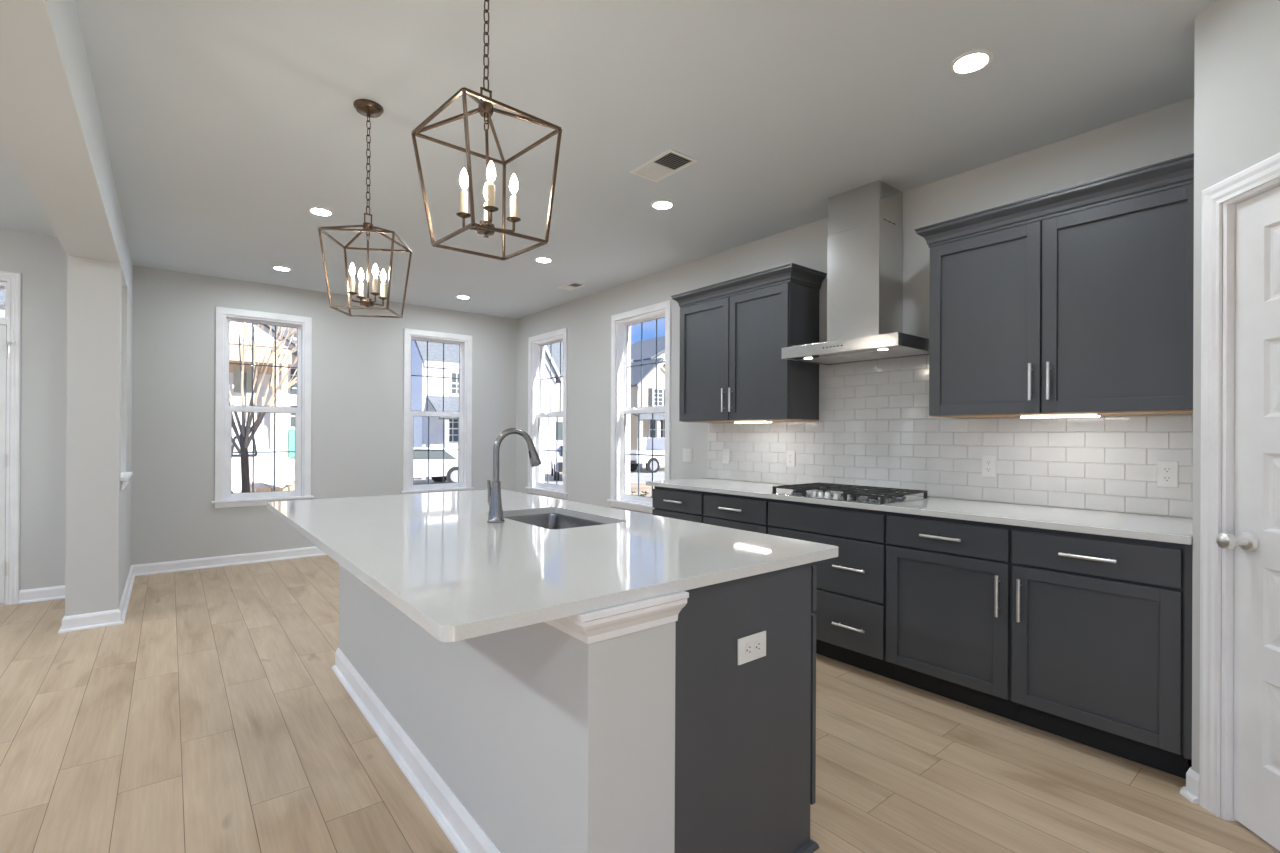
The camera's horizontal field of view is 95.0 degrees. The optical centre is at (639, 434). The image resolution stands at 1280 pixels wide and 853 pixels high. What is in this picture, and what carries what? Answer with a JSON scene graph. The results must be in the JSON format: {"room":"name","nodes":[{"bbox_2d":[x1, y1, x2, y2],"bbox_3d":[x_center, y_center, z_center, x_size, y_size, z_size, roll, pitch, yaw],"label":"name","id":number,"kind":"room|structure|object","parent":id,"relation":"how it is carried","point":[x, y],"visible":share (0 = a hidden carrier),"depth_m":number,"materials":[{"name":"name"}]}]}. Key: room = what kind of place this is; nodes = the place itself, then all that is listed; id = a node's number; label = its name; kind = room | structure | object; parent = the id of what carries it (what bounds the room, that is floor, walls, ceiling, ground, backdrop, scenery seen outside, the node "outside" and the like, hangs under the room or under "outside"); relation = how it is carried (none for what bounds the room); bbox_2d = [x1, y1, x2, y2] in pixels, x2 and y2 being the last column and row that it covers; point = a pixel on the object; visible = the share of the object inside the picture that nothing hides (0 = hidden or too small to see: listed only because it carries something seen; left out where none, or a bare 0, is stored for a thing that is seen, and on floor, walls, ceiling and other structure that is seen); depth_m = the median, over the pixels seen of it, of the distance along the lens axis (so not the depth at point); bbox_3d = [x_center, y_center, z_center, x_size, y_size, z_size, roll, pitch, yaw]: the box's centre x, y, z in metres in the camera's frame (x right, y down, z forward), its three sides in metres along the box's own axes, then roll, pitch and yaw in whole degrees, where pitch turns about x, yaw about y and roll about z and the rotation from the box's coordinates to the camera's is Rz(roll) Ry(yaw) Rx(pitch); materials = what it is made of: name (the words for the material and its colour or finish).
{"room":"kitchen","nodes":[
{"label":"kitchen","id":0,"kind":"room"},
{"bbox_2d":[0,229,66,589],"bbox_3d":[-5.407,-0.131,3.770,2.690,2.740,0.170,0,0,-39],"label":"wall","id":1,"kind":"structure","parent":0,"point":[41,260],"depth_m":4.40,"materials":[{"name":"paint"}]},
{"bbox_2d":[0,270,21,604],"bbox_3d":[-5.008,0.023,4.045,1.028,2.437,0.241,0,0,-39],"label":"door","id":2,"kind":"structure","parent":1,"relation":"in","point":[10,362],"depth_m":4.29,"materials":[{"name":"white paint"}]},
{"bbox_2d":[0,0,132,615],"bbox_3d":[-1.030,-0.113,0.670,0.252,2.740,11.335,0,0,-39],"label":"wall","id":3,"kind":"structure","parent":0,"point":[51,128],"depth_m":3.72,"materials":[{"name":"paint"}]},
{"bbox_2d":[120,479,128,489],"bbox_3d":[-3.748,0.347,4.263,0.014,0.062,0.680,0,0,-39],"label":"trim","id":4,"kind":"structure","parent":3,"relation":"attached to","point":[123,484],"depth_m":4.03,"materials":[{"name":"white paint"}]},
{"bbox_2d":[120,472,132,480],"bbox_3d":[-3.838,0.303,4.191,0.288,0.025,0.740,0,0,-39],"label":"trim","id":5,"kind":"structure","parent":3,"relation":"attached to","point":[125,476],"depth_m":4.18,"materials":[{"name":"white paint"}]},
{"bbox_2d":[131,265,516,564],"bbox_3d":[-3.185,-0.116,6.317,3.965,2.740,0.170,0,0,-39],"label":"wall","id":6,"kind":"structure","parent":0,"point":[357,378],"depth_m":5.85,"materials":[{"name":"paint"}]},
{"bbox_2d":[19,546,326,632],"bbox_3d":[-2.195,1.209,4.798,4.312,0.095,3.445,0,0,-39],"label":"baseboard","id":7,"kind":"structure","parent":6,"relation":"attached to","point":[71,623],"depth_m":5.17,"materials":[{"name":"white paint"}]},
{"bbox_2d":[211,307,313,507],"bbox_3d":[-3.745,-0.255,5.842,0.853,1.906,0.210,0,0,-39],"label":"window","id":8,"kind":"structure","parent":6,"relation":"in","point":[224,498],"depth_m":5.79,"materials":[{"name":"white paint"}]},
{"bbox_2d":[400,328,473,493],"bbox_3d":[-2.402,-0.246,6.920,0.853,1.906,0.210,0,0,-39],"label":"window","id":9,"kind":"structure","parent":6,"relation":"in","point":[464,415],"depth_m":6.92,"materials":[{"name":"white paint"}]},
{"bbox_2d":[0,0,1216,318],"bbox_3d":[-0.624,-1.581,0.992,7.055,0.200,11.735,0,0,-39],"label":"ceiling","id":10,"kind":"structure","parent":0,"point":[224,122],"depth_m":2.69,"materials":[{"name":"paint"}]},
{"bbox_2d":[272,266,291,270],"bbox_3d":[-3.206,-1.484,5.245,0.152,0.006,0.152,0,0,-39],"label":"recessed light","id":11,"kind":"object","parent":10,"relation":"in","point":[281,268],"visible":1,"depth_m":5.24,"materials":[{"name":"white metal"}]},
{"bbox_2d":[308,207,333,215],"bbox_3d":[-2.123,-1.480,3.896,0.152,0.006,0.152,0,0,-39],"label":"recessed light","id":12,"kind":"object","parent":10,"relation":"in","point":[314,210],"visible":1,"depth_m":3.89,"materials":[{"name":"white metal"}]},
{"bbox_2d":[318,99,411,317],"bbox_3d":[-1.229,-1.014,2.649,0.312,0.935,0.311,0,0,-8],"label":"lantern pendant","id":13,"kind":"object","parent":10,"relation":"hanging from","point":[365,107],"visible":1,"depth_m":2.63,"materials":[{"name":"brown metal"}]},
{"bbox_2d":[456,295,470,298],"bbox_3d":[-1.900,-1.476,6.300,0.152,0.006,0.152,0,0,-39],"label":"recessed light","id":14,"kind":"object","parent":10,"relation":"in","point":[458,296],"visible":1,"depth_m":6.31,"materials":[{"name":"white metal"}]},
{"bbox_2d":[411,0,561,260],"bbox_3d":[-0.441,-1.011,1.688,0.310,0.934,0.310,0,0,-44],"label":"lantern pendant","id":15,"kind":"object","parent":10,"relation":"hanging from","point":[485,108],"visible":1,"depth_m":1.68,"materials":[{"name":"brown metal"}]},
{"bbox_2d":[535,257,552,262],"bbox_3d":[-0.814,-1.472,4.948,0.152,0.006,0.152,0,0,-39],"label":"recessed light","id":16,"kind":"object","parent":10,"relation":"in","point":[539,259],"visible":1,"depth_m":4.95,"materials":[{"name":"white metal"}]},
{"bbox_2d":[558,282,586,290],"bbox_3d":[-0.672,-1.471,5.811,0.150,0.005,0.300,0,0,-39],"label":"ceiling vent","id":17,"kind":"object","parent":10,"relation":"in","point":[571,286],"visible":1,"depth_m":5.81,"materials":[{"name":"white metal"}]},
{"bbox_2d":[651,200,674,209],"bbox_3d":[0.146,-1.469,3.753,0.152,0.006,0.152,0,0,-39],"label":"recessed light","id":18,"kind":"object","parent":10,"relation":"in","point":[659,204],"visible":1,"depth_m":3.74,"materials":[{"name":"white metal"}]},
{"bbox_2d":[630,149,697,181],"bbox_3d":[0.127,-1.471,3.215,0.200,0.005,0.345,0,0,-39],"label":"ceiling vent","id":19,"kind":"object","parent":10,"relation":"in","point":[671,161],"visible":1,"depth_m":3.21,"materials":[{"name":"white metal"}]},
{"bbox_2d":[949,49,992,74],"bbox_3d":[1.305,-1.466,2.310,0.152,0.006,0.152,0,0,-39],"label":"recessed light","id":20,"kind":"object","parent":10,"relation":"in","point":[973,61],"visible":1,"depth_m":2.31,"materials":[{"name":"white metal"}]},
{"bbox_2d":[0,555,1279,852],"bbox_3d":[-0.709,1.309,0.941,7.138,0.100,11.550,0,0,-39],"label":"floor","id":21,"kind":"structure","parent":0,"point":[217,717],"depth_m":2.28,"materials":[{"name":"brown light oak vinyl plank"}]},
{"bbox_2d":[332,563,818,852],"bbox_3d":[-0.527,0.820,2.468,0.933,0.882,2.456,0,0,-39],"label":"kitchen island","id":22,"kind":"object","parent":21,"relation":"on","point":[633,727],"visible":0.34,"depth_m":1.56,"materials":[{"name":"paint"}]},
{"bbox_2d":[267,489,838,641],"bbox_3d":[-0.628,0.362,2.405,1.265,0.030,2.455,0,0,-39],"label":"island countertop","id":23,"kind":"structure","parent":22,"relation":"on","point":[436,557],"depth_m":1.71,"materials":[{"name":"white stone"}]},
{"bbox_2d":[487,428,541,522],"bbox_3d":[-0.514,0.160,2.386,0.233,0.375,0.092,0,0,-39],"label":"kitchen faucet","id":24,"kind":"object","parent":23,"relation":"on","point":[495,515],"visible":1,"depth_m":2.32,"materials":[{"name":"metal"}]},
{"bbox_2d":[504,513,604,528],"bbox_3d":[-0.368,0.475,2.486,0.408,0.191,0.648,0,0,-39],"label":"sink","id":25,"kind":"object","parent":23,"relation":"in","point":[549,520],"visible":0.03,"depth_m":2.76,"materials":[{"name":"metal"}]},
{"bbox_2d":[737,631,765,664],"bbox_3d":[0.311,0.589,1.619,0.116,0.071,0.009,0,0,-39],"label":"electrical outlet","id":26,"kind":"object","parent":22,"relation":"attached to","point":[752,647],"visible":1,"depth_m":1.61,"materials":[{"name":"white plastic"}]},
{"bbox_2d":[745,643,751,655],"bbox_3d":[0.297,0.589,1.605,0.025,0.034,0.002,0,0,-39],"label":"receptacle","id":27,"kind":"object","parent":26,"relation":"attached to","point":[748,646],"depth_m":1.60,"materials":[{"name":"white plastic"}]},
{"bbox_2d":[755,640,760,652],"bbox_3d":[0.328,0.589,1.629,0.025,0.034,0.002,0,0,-39],"label":"receptacle","id":28,"kind":"object","parent":26,"relation":"attached to","point":[757,642],"depth_m":1.63,"materials":[{"name":"white plastic"}]},
{"bbox_2d":[652,486,704,522],"bbox_3d":[0.482,0.828,4.385,0.655,0.882,0.538,0,0,-39],"label":"base cabinet","id":29,"kind":"object","parent":21,"relation":"on","point":[682,504],"visible":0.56,"depth_m":4.18,"materials":[{"name":"grey paint"}]},
{"bbox_2d":[703,492,769,533],"bbox_3d":[0.824,0.829,3.959,0.655,0.882,0.552,0,0,-39],"label":"base cabinet","id":30,"kind":"object","parent":21,"relation":"on","point":[746,513],"visible":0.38,"depth_m":3.75,"materials":[{"name":"grey paint"}]},
{"bbox_2d":[768,499,893,679],"bbox_3d":[1.232,0.830,3.450,0.655,0.882,0.752,0,0,-39],"label":"base cabinet","id":31,"kind":"object","parent":21,"relation":"on","point":[850,612],"visible":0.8,"depth_m":3.15,"materials":[{"name":"grey paint"}]},
{"bbox_2d":[646,478,1192,544],"bbox_3d":[1.244,0.373,3.448,0.646,0.030,3.033,0,0,-39],"label":"countertop","id":32,"kind":"structure","parent":31,"relation":"on","point":[1179,530],"depth_m":2.70,"materials":[{"name":"white stone"}]},
{"bbox_2d":[772,482,928,504],"bbox_3d":[1.200,0.334,3.393,0.500,0.047,0.715,0,0,-39],"label":"gas cooktop","id":33,"kind":"object","parent":32,"relation":"in","point":[828,491],"visible":1,"depth_m":3.28,"materials":[{"name":"silver metal"}]},
{"bbox_2d":[886,512,1017,721],"bbox_3d":[1.646,0.831,2.935,0.655,0.882,0.567,0,0,-39],"label":"base cabinet","id":34,"kind":"object","parent":21,"relation":"on","point":[949,581],"visible":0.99,"depth_m":2.74,"materials":[{"name":"grey paint"}]},
{"bbox_2d":[1012,526,1192,778],"bbox_3d":[2.006,0.833,2.487,0.655,0.882,0.579,0,0,-39],"label":"base cabinet","id":35,"kind":"object","parent":21,"relation":"on","point":[1098,620],"depth_m":2.28,"materials":[{"name":"grey paint"}]},
{"bbox_2d":[516,97,1193,517],"bbox_3d":[0.483,-0.100,5.053,0.170,2.740,6.735,0,0,-39],"label":"wall","id":36,"kind":"structure","parent":0,"point":[1165,133],"depth_m":4.37,"materials":[{"name":"paint"}]},
{"bbox_2d":[525,328,567,498],"bbox_3d":[-1.038,-0.239,6.916,0.210,1.906,0.933,0,0,-39],"label":"window","id":37,"kind":"structure","parent":36,"relation":"in","point":[537,414],"depth_m":7.16,"materials":[{"name":"white paint"}]},
{"bbox_2d":[607,300,670,512],"bbox_3d":[0.048,-0.236,5.563,0.210,1.906,0.933,0,0,-39],"label":"window","id":38,"kind":"structure","parent":36,"relation":"in","point":[621,366],"depth_m":5.80,"materials":[{"name":"white paint"}]},
{"bbox_2d":[683,448,691,461],"bbox_3d":[0.403,0.177,5.006,0.008,0.116,0.116,0,0,-39],"label":"light switch","id":39,"kind":"object","parent":36,"relation":"attached to","point":[687,453],"visible":1,"depth_m":5.00,"materials":[{"name":"white plastic"}]},
{"bbox_2d":[671,263,826,422],"bbox_3d":[0.750,-0.593,4.282,0.381,0.992,1.152,0,0,-39],"label":"upper cabinet","id":40,"kind":"object","parent":36,"relation":"attached to","point":[734,333],"visible":1,"depth_m":4.03,"materials":[{"name":"grey paint"}]},
{"bbox_2d":[734,420,771,422],"bbox_3d":[0.790,-0.090,4.111,0.056,0.014,0.300,0,0,-39],"label":"light","id":41,"kind":"object","parent":40,"relation":"attached to","point":[759,421],"visible":0.96,"depth_m":4.05,"materials":[{"name":"white plastic"}]},
{"bbox_2d":[782,180,928,364],"bbox_3d":[1.303,-0.965,3.494,0.492,1.002,0.746,0,0,-39],"label":"range hood","id":42,"kind":"object","parent":36,"relation":"attached to","point":[865,236],"visible":0.94,"depth_m":3.46,"materials":[{"name":"silver metal"}]},
{"bbox_2d":[707,355,1192,517],"bbox_3d":[1.500,-0.084,3.643,0.008,0.885,3.018,0,0,-39],"label":"tile backsplash","id":43,"kind":"structure","parent":36,"relation":"attached to","point":[875,427],"depth_m":3.33,"materials":[{"name":"tile"}]},
{"bbox_2d":[723,449,728,463],"bbox_3d":[0.681,0.171,4.648,0.008,0.116,0.071,0,0,-39],"label":"light switch","id":44,"kind":"object","parent":43,"relation":"attached to","point":[725,451],"visible":1,"depth_m":4.64,"materials":[{"name":"white plastic"}]},
{"bbox_2d":[787,451,794,466],"bbox_3d":[1.070,0.172,4.163,0.009,0.116,0.071,0,0,-39],"label":"electrical outlet","id":45,"kind":"object","parent":43,"relation":"attached to","point":[790,454],"visible":1,"depth_m":4.16,"materials":[{"name":"white plastic"}]},
{"bbox_2d":[982,455,995,476],"bbox_3d":[1.879,0.170,3.156,0.009,0.116,0.071,0,0,-39],"label":"electrical outlet","id":46,"kind":"object","parent":43,"relation":"attached to","point":[988,461],"visible":1,"depth_m":3.15,"materials":[{"name":"white plastic"}]},
{"bbox_2d":[985,460,991,464],"bbox_3d":[1.877,0.150,3.155,0.002,0.025,0.034,0,0,-39],"label":"receptacle","id":47,"kind":"object","parent":46,"relation":"attached to","point":[987,462],"depth_m":3.15,"materials":[{"name":"white plastic"}]},
{"bbox_2d":[1157,461,1177,487],"bbox_3d":[2.332,0.175,2.592,0.009,0.116,0.071,0,0,-39],"label":"electrical outlet","id":48,"kind":"object","parent":43,"relation":"attached to","point":[1167,471],"visible":1,"depth_m":2.59,"materials":[{"name":"white plastic"}]},
{"bbox_2d":[1162,467,1171,472],"bbox_3d":[2.330,0.156,2.590,0.002,0.025,0.034,0,0,-39],"label":"receptacle","id":49,"kind":"object","parent":48,"relation":"attached to","point":[1164,469],"depth_m":2.59,"materials":[{"name":"white plastic"}]},
{"bbox_2d":[1162,476,1171,481],"bbox_3d":[2.330,0.195,2.590,0.002,0.025,0.034,0,0,-39],"label":"receptacle","id":50,"kind":"object","parent":48,"relation":"attached to","point":[1164,478],"depth_m":2.59,"materials":[{"name":"white plastic"}]},
{"bbox_2d":[915,153,1193,417],"bbox_3d":[1.951,-0.589,2.787,0.381,0.992,1.120,0,0,-39],"label":"upper cabinet","id":51,"kind":"object","parent":36,"relation":"attached to","point":[1077,299],"visible":0.83,"depth_m":2.60,"materials":[{"name":"grey paint"}]},
{"bbox_2d":[1020,413,1100,417],"bbox_3d":[1.927,-0.086,2.696,0.056,0.014,0.300,0,0,-39],"label":"light","id":52,"kind":"object","parent":51,"relation":"attached to","point":[1088,414],"visible":1,"depth_m":2.68,"materials":[{"name":"white plastic"}]},
{"bbox_2d":[1192,0,1279,816],"bbox_3d":[1.954,-0.097,1.589,0.110,2.740,0.950,0,0,6],"label":"wall","id":53,"kind":"structure","parent":0,"point":[1237,42],"depth_m":1.95,"materials":[{"name":"paint"}]},
{"bbox_2d":[1180,767,1198,803],"bbox_3d":[1.936,1.226,2.061,0.044,0.095,0.080,0,0,6],"label":"baseboard","id":54,"kind":"structure","parent":53,"relation":"attached to","point":[1190,791],"depth_m":2.04,"materials":[{"name":"white paint"}]},
{"bbox_2d":[1199,152,1279,850],"bbox_3d":[1.922,0.214,1.591,0.171,2.117,0.865,0,0,6],"label":"door","id":55,"kind":"structure","parent":53,"relation":"in","point":[1241,719],"depth_m":1.90,"materials":[{"name":"white paint"}]},
{"label":"outside","id":56,"kind":"structure","parent":0,"visible":0},
{"bbox_3d":[2.630,1.975,7.889,3.600,0.020,29.000,0,0,-39],"label":"driveway","id":57,"kind":"object","parent":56,"visible":0},
{"bbox_2d":[631,489,651,496],"bbox_3d":[0.107,1.399,9.437,0.959,1.159,1.031,0,0,-39],"label":"shrub","id":58,"kind":"object","parent":57,"relation":"on","point":[632,492],"visible":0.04,"depth_m":9.62,"materials":[{"name":"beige plant"}]},
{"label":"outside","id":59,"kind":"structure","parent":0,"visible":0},
{"bbox_2d":[291,466,664,496],"bbox_3d":[1.460,2.283,46.071,180.000,0.500,190.000,0,0,-39],"label":"ground","id":60,"kind":"structure","parent":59,"point":[643,487],"depth_m":22.29,"materials":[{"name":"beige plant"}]},
{"bbox_2d":[0,290,296,480],"bbox_3d":[-19.322,-2.723,24.555,13.000,9.244,9.900,0,0,-39],"label":"house","id":61,"kind":"structure","parent":60,"relation":"on","point":[284,422],"depth_m":23.25,"materials":[{"name":"white"}]},
{"bbox_2d":[231,423,268,492],"bbox_3d":[-11.267,0.852,13.014,5.500,2.258,2.040,0,0,-39],"label":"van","id":62,"kind":"object","parent":60,"relation":"on","point":[261,442],"visible":0.05,"depth_m":13.56,"materials":[{"name":"white paint"}]},
{"bbox_2d":[229,322,296,492],"bbox_3d":[-4.817,-1.125,7.533,3.965,6.147,1.680,0,0,-27],"label":"bare tree","id":63,"kind":"object","parent":60,"relation":"on","point":[244,440],"visible":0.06,"depth_m":7.47,"materials":[{"name":"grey plant"}]},
{"bbox_2d":[250,481,294,491],"bbox_3d":[-8.072,1.516,12.888,0.870,0.844,2.200,0,0,-39],"label":"stack","id":64,"kind":"object","parent":60,"relation":"on","point":[258,486],"visible":0.1,"depth_m":12.18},
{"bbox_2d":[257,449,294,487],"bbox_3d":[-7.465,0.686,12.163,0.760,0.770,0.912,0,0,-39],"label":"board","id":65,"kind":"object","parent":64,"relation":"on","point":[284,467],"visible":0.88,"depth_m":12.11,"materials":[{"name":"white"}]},
{"bbox_2d":[411,340,458,480],"bbox_3d":[-10.050,-2.620,29.156,3.700,9.144,9.660,0,0,-39],"label":"house","id":66,"kind":"structure","parent":60,"relation":"on","point":[418,348],"depth_m":25.96,"materials":[{"name":"white"}]},
{"bbox_2d":[544,341,562,473],"bbox_3d":[-7.063,-2.749,34.005,6.250,9.444,10.720,0,0,-39],"label":"house","id":67,"kind":"structure","parent":60,"relation":"on","point":[555,348],"depth_m":29.78,"materials":[{"name":"white"}]},
{"bbox_2d":[630,336,664,468],"bbox_3d":[1.713,-3.091,44.240,15.650,10.244,13.850,0,0,-39],"label":"house","id":68,"kind":"structure","parent":60,"relation":"on","point":[649,345],"depth_m":36.47,"materials":[{"name":"white"}]},
{"bbox_2d":[648,388,651,405],"bbox_3d":[0.639,-2.335,36.382,0.280,1.100,0.059,0,0,-39],"label":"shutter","id":69,"kind":"object","parent":68,"relation":"hanging from","point":[649,389],"depth_m":36.33,"materials":[{"name":"wood"}]},
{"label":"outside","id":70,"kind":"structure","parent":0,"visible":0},
{"bbox_2d":[413,470,664,484],"bbox_3d":[9.540,2.049,36.014,180.000,0.020,6.200,0,0,-39],"label":"street","id":71,"kind":"structure","parent":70,"point":[644,475],"depth_m":26.41,"materials":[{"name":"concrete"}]},
{"bbox_2d":[413,447,457,482],"bbox_3d":[-8.742,1.225,22.482,4.722,1.513,1.840,0,0,-39],"label":"van","id":72,"kind":"object","parent":71,"relation":"on","point":[420,457],"visible":0.29,"depth_m":22.20,"materials":[{"name":"white paint"}]},
{"bbox_2d":[551,440,562,480],"bbox_3d":[-3.002,1.132,26.532,1.920,1.778,4.685,0,0,-11],"label":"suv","id":73,"kind":"object","parent":71,"relation":"on","point":[560,442],"visible":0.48,"depth_m":24.39,"materials":[{"name":"white paint"}]},
{"bbox_2d":[630,437,664,472],"bbox_3d":[1.403,1.094,32.298,5.650,1.917,1.980,0,0,-39],"label":"pickup truck","id":74,"kind":"object","parent":71,"relation":"on","point":[658,442],"visible":0.33,"depth_m":30.65,"materials":[{"name":"white paint"}]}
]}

